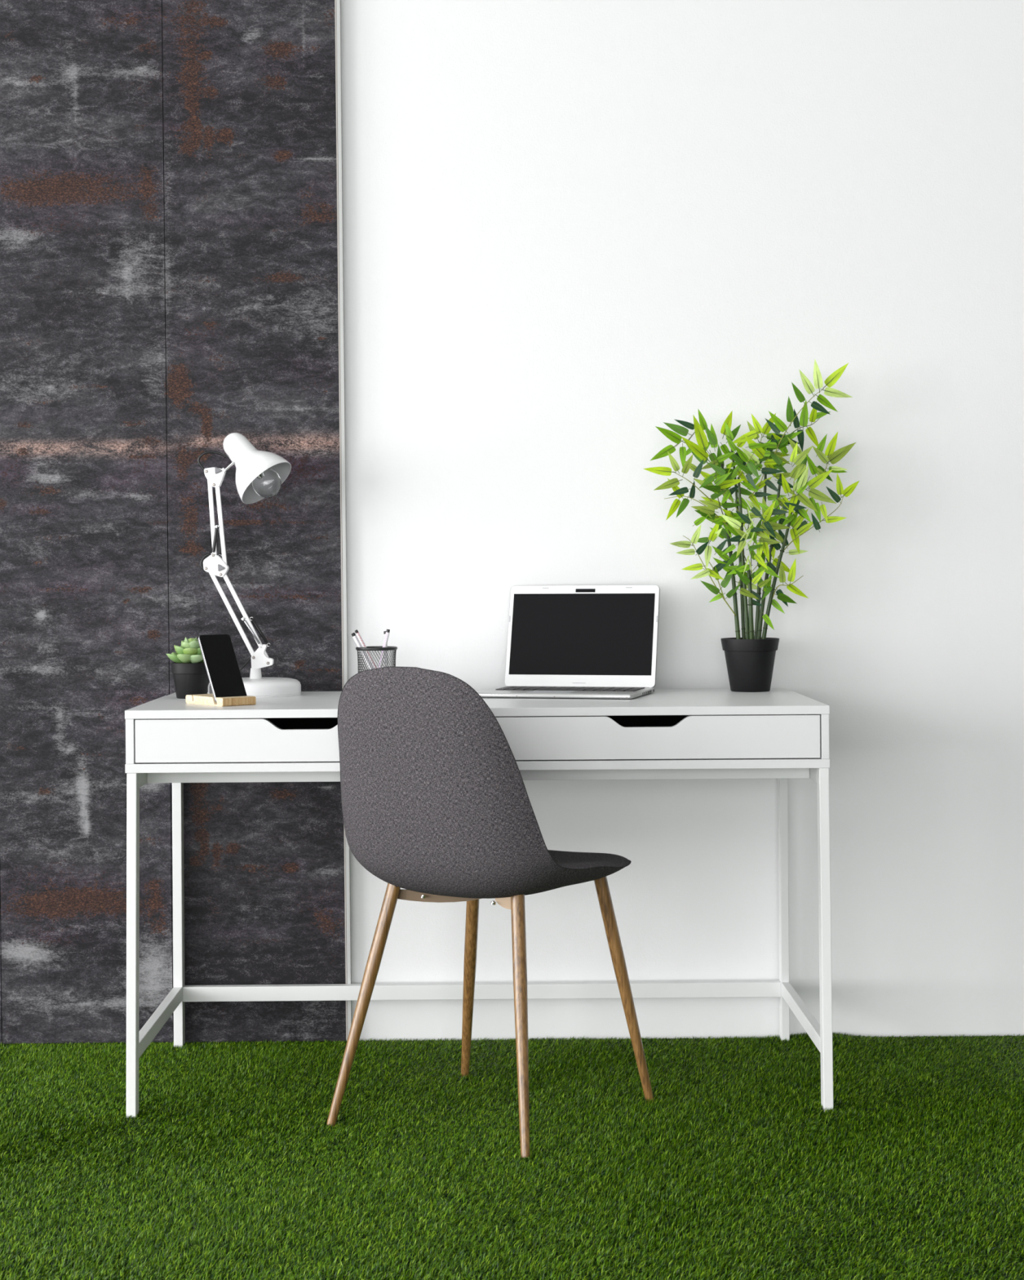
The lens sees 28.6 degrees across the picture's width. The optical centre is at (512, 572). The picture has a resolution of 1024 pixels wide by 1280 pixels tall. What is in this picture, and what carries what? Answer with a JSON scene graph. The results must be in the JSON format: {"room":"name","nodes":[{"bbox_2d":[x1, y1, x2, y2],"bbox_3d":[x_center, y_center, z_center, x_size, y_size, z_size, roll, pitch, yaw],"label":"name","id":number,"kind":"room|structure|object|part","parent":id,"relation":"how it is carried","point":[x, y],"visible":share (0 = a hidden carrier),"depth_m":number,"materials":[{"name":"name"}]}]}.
{"room":"home office","nodes":[
{"label":"home office","id":0,"kind":"room"},
{"bbox_2d":[0,0,1023,1044],"bbox_3d":[-1.237,-0.589,4.397,10.240,3.380,0.132,0,0,0],"label":"wall","id":1,"kind":"structure","parent":0,"point":[574,230],"depth_m":4.35,"materials":[{"name":"white painted plaster"}]},
{"bbox_3d":[-1.303,-0.579,4.336,0.385,3.192,0.012,0,0,0],"label":"panel","id":2,"kind":"part","parent":1,"relation":"part of","materials":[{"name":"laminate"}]},
{"bbox_3d":[-0.932,-0.581,4.339,0.382,3.192,0.012,0,0,0],"label":"panel","id":3,"kind":"part","parent":1,"relation":"part of","materials":[{"name":"stone"}]},
{"bbox_3d":[-0.561,-0.583,4.342,0.386,3.192,0.012,0,0,0],"label":"panel","id":4,"kind":"part","parent":1,"relation":"part of","materials":[{"name":"stone"}]},
{"bbox_2d":[336,0,351,1037],"bbox_3d":[-0.367,-0.585,4.336,0.022,3.192,0.026,0,0,0],"label":"trim","id":5,"kind":"structure","parent":1,"relation":"attached to","point":[338,2],"depth_m":4.32,"materials":[{"name":"grey"}]},
{"bbox_2d":[0,1035,1023,1279],"bbox_3d":[-1.188,1.061,-0.633,10.000,0.080,9.952,0,0,0],"label":"floor","id":6,"kind":"structure","parent":0,"point":[392,1077],"depth_m":3.32,"materials":[{"name":"green plant"}]},
{"bbox_2d":[0,1032,1023,1279],"bbox_3d":[-0.016,1.004,3.244,3.119,0.021,2.214,0,0,0],"label":"artificial grass","id":7,"kind":"structure","parent":6,"relation":"on","point":[45,1055],"depth_m":3.46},
{"bbox_2d":[124,688,834,1118],"bbox_3d":[-0.064,0.633,4.041,1.320,0.760,0.582,0,0,0],"label":"desk","id":8,"kind":"object","parent":7,"relation":"on","point":[781,734],"visible":0.88,"depth_m":3.75,"materials":[{"name":"white paint"}]},
{"bbox_3d":[-0.715,0.316,4.029,0.015,0.084,0.567,0,0,0],"label":"panel","id":9,"kind":"part","parent":8,"relation":"part of","materials":[{"name":"white paint"}]},
{"bbox_3d":[-0.710,0.696,3.761,0.024,0.643,0.033,0,0,0],"label":"leg","id":10,"kind":"part","parent":8,"relation":"part of","materials":[{"name":"white metal"}]},
{"bbox_3d":[-0.711,0.390,4.036,0.018,0.030,0.517,0,0,0],"label":"rail","id":11,"kind":"part","parent":8,"relation":"part of","materials":[{"name":"white metal"}]},
{"bbox_3d":[-0.715,0.696,4.311,0.020,0.643,0.032,0,0,0],"label":"leg","id":12,"kind":"part","parent":8,"relation":"part of","materials":[{"name":"white metal"}]},
{"bbox_2d":[166,636,208,698],"bbox_3d":[-0.657,0.195,4.114,0.096,0.125,0.101,0,0,0],"label":"potted succulent","id":13,"kind":"object","parent":8,"relation":"on","point":[188,670],"visible":0.84,"depth_m":4.08,"materials":[{"name":"green plant"}]},
{"bbox_2d":[171,662,208,698],"bbox_3d":[-0.656,0.221,4.114,0.082,0.072,0.082,0,0,0],"label":"pot","id":14,"kind":"object","parent":8,"relation":"on","point":[189,677],"depth_m":4.08,"materials":[{"name":"black plastic"}]},
{"bbox_2d":[186,693,256,706],"bbox_3d":[-0.567,0.248,3.914,0.074,0.016,0.142,0,0,-39],"label":"phone stand","id":15,"kind":"object","parent":8,"relation":"on","point":[202,699],"visible":0.95,"depth_m":3.87,"materials":[{"name":"brown wood"}]},
{"bbox_2d":[197,634,247,702],"bbox_3d":[-0.562,0.187,3.906,0.070,0.130,0.075,0,0,-39],"label":"smartphone","id":16,"kind":"object","parent":15,"relation":"in","point":[222,668],"visible":1,"depth_m":3.90,"materials":[{"name":"grey glass"}]},
{"bbox_3d":[-0.384,0.313,3.756,0.638,0.080,0.016,0,0,0],"label":"drawer","id":17,"kind":"part","parent":8,"relation":"part of","materials":[{"name":"white paint"}]},
{"bbox_2d":[197,432,301,697],"bbox_3d":[-0.568,-0.017,4.191,0.252,0.550,0.194,0,0,0],"label":"desk lamp","id":18,"kind":"object","parent":8,"relation":"on","point":[260,474],"visible":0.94,"depth_m":4.18,"materials":[{"name":"white plastic"}]},
{"bbox_3d":[-0.640,-0.020,4.194,0.021,0.040,0.005,0,0,0],"label":"cord","id":19,"kind":"part","parent":18,"relation":"part of","materials":[{"name":"black rubber"}]},
{"bbox_3d":[-0.625,-0.232,4.190,0.061,0.043,0.005,0,0,0],"label":"cord","id":20,"kind":"part","parent":18,"relation":"part of","materials":[{"name":"black rubber"}]},
{"bbox_3d":[-0.619,-0.198,4.181,0.044,0.041,0.002,0,0,0],"label":"bracket plate","id":21,"kind":"part","parent":18,"relation":"part of","materials":[{"name":"white metal"}]},
{"bbox_3d":[-0.617,-0.014,4.181,0.051,0.048,0.002,0,0,0],"label":"bracket plate","id":22,"kind":"part","parent":18,"relation":"part of","materials":[{"name":"white metal"}]},
{"bbox_3d":[-0.610,-0.212,4.177,0.014,0.015,0.006,0,0,0],"label":"knob","id":23,"kind":"part","parent":18,"relation":"part of","materials":[{"name":"grey"}]},
{"bbox_3d":[-0.619,-0.198,4.200,0.044,0.041,0.002,0,0,0],"label":"bracket plate","id":24,"kind":"part","parent":18,"relation":"part of","materials":[{"name":"white metal"}]},
{"bbox_3d":[-0.604,-0.009,4.177,0.014,0.015,0.006,0,0,0],"label":"knob","id":25,"kind":"part","parent":18,"relation":"part of","materials":[{"name":"grey metal"}]},
{"bbox_3d":[-0.616,0.218,4.245,0.170,0.080,0.028,0,0,23],"label":"power cord","id":26,"kind":"part","parent":18,"relation":"part of","materials":[{"name":"white rubber"}]},
{"bbox_3d":[-0.594,-0.216,4.187,0.035,0.031,0.006,0,0,14],"label":"rod","id":27,"kind":"part","parent":18,"relation":"part of","materials":[{"name":"silver metal"}]},
{"bbox_3d":[-0.532,-0.217,4.180,0.144,0.150,0.124,0,0,0],"label":"lamp shade","id":28,"kind":"part","parent":18,"relation":"part of","materials":[{"name":"white metal"}]},
{"bbox_3d":[-0.520,0.176,4.182,0.045,0.052,0.002,0,0,0],"label":"bracket plate","id":29,"kind":"part","parent":18,"relation":"part of","materials":[{"name":"white metal"}]},
{"bbox_3d":[-0.510,-0.186,4.179,0.061,0.062,0.060,0,0,0],"label":"light bulb","id":30,"kind":"part","parent":18,"relation":"part of","materials":[{"name":"clear glass"}]},
{"bbox_2d":[355,645,397,672],"bbox_3d":[-0.279,0.204,4.148,0.086,0.101,0.086,0,0,0],"label":"pen cup","id":31,"kind":"object","parent":8,"relation":"on","point":[371,648],"visible":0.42,"depth_m":4.12,"materials":[{"name":"black metal"}]},
{"bbox_2d":[351,632,373,669],"bbox_3d":[-0.297,0.187,4.141,0.068,0.126,0.008,0,0,-7],"label":"pen","id":32,"kind":"object","parent":31,"relation":"in","point":[354,636],"visible":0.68,"depth_m":4.14,"materials":[{"name":"white plastic"}]},
{"bbox_2d":[355,629,377,668],"bbox_3d":[-0.290,0.185,4.154,0.071,0.132,0.007,0,0,5],"label":"pen","id":33,"kind":"object","parent":31,"relation":"in","point":[357,632],"visible":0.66,"depth_m":4.15,"materials":[{"name":"white plastic"}]},
{"bbox_2d":[377,629,390,667],"bbox_3d":[-0.269,0.184,4.148,0.035,0.133,0.008,0,0,0],"label":"pen","id":34,"kind":"object","parent":31,"relation":"in","point":[387,634],"visible":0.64,"depth_m":4.14,"materials":[{"name":"white plastic"}]},
{"bbox_2d":[383,631,388,666],"bbox_3d":[-0.260,0.186,4.159,0.007,0.128,0.017,0,0,-24],"label":"pen","id":35,"kind":"object","parent":31,"relation":"in","point":[384,632],"visible":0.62,"depth_m":4.16,"materials":[{"name":"white plastic"}]},
{"bbox_3d":[-0.066,0.362,4.035,1.315,0.017,0.570,0,0,0],"label":"panel","id":36,"kind":"part","parent":8,"relation":"part of","materials":[{"name":"white paint"}]},
{"bbox_2d":[477,585,660,699],"bbox_3d":[0.119,0.140,4.146,0.326,0.224,0.293,0,0,15],"label":"laptop","id":37,"kind":"object","parent":8,"relation":"on","point":[598,642],"visible":0.97,"depth_m":4.25,"materials":[{"name":"silver metal"}]},
{"bbox_3d":[0.257,0.309,3.761,0.639,0.080,0.016,0,0,0],"label":"drawer","id":38,"kind":"part","parent":8,"relation":"part of","materials":[{"name":"white paint"}]},
{"bbox_2d":[720,637,779,692],"bbox_3d":[0.501,0.194,4.226,0.122,0.111,0.122,0,0,0],"label":"pot","id":39,"kind":"object","parent":8,"relation":"on","point":[750,661],"depth_m":4.18,"materials":[{"name":"black plastic"}]},
{"bbox_2d":[644,359,860,692],"bbox_3d":[0.499,-0.099,4.182,0.441,0.696,0.213,0,0,10],"label":"bamboo","id":40,"kind":"object","parent":8,"relation":"on","point":[750,658],"visible":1,"depth_m":4.20,"materials":[{"name":"green plant"}]},
{"bbox_3d":[0.584,0.688,4.321,0.017,0.643,0.032,0,0,0],"label":"leg","id":41,"kind":"part","parent":8,"relation":"part of","materials":[{"name":"white metal"}]},
{"bbox_3d":[0.581,0.381,4.046,0.018,0.030,0.517,0,0,0],"label":"rail","id":42,"kind":"part","parent":8,"relation":"part of","materials":[{"name":"white metal"}]},
{"bbox_3d":[0.583,0.307,4.039,0.014,0.084,0.567,0,0,0],"label":"panel","id":43,"kind":"part","parent":8,"relation":"part of","materials":[{"name":"white paint"}]},
{"bbox_3d":[0.587,0.688,3.771,0.023,0.643,0.033,0,0,0],"label":"leg","id":44,"kind":"part","parent":8,"relation":"part of","materials":[{"name":"white metal"}]},
{"bbox_2d":[326,666,654,1157],"bbox_3d":[-0.046,0.589,3.744,0.457,0.849,0.539,0,0,33],"label":"shell chair","id":45,"kind":"object","parent":7,"relation":"on","point":[437,806],"visible":1,"depth_m":3.54,"materials":[{"name":"grey fabric"}]},
{"bbox_3d":[-0.270,0.785,3.700,0.147,0.460,0.025,0,0,-15],"label":"leg","id":46,"kind":"part","parent":45,"relation":"part of","materials":[{"name":"brown wood"}]},
{"bbox_3d":[-0.084,0.812,3.973,0.025,0.404,0.145,0,0,-10],"label":"leg","id":47,"kind":"part","parent":45,"relation":"part of","materials":[{"name":"brown wood"}]},
{"bbox_3d":[0.016,0.781,3.537,0.025,0.463,0.146,0,0,-5],"label":"leg","id":48,"kind":"part","parent":45,"relation":"part of","materials":[{"name":"brown wood"}]},
{"bbox_2d":[548,849,631,868],"bbox_3d":[-0.047,0.363,3.745,0.455,0.394,0.533,0,0,33],"label":"seat","id":49,"kind":"object","parent":45,"relation":"on","point":[557,859],"depth_m":3.78,"materials":[{"name":"grey fabric"}]},
{"bbox_3d":[0.211,0.786,3.817,0.123,0.452,0.025,0,0,-19],"label":"leg","id":50,"kind":"part","parent":45,"relation":"part of","materials":[{"name":"brown wood"}]}
]}

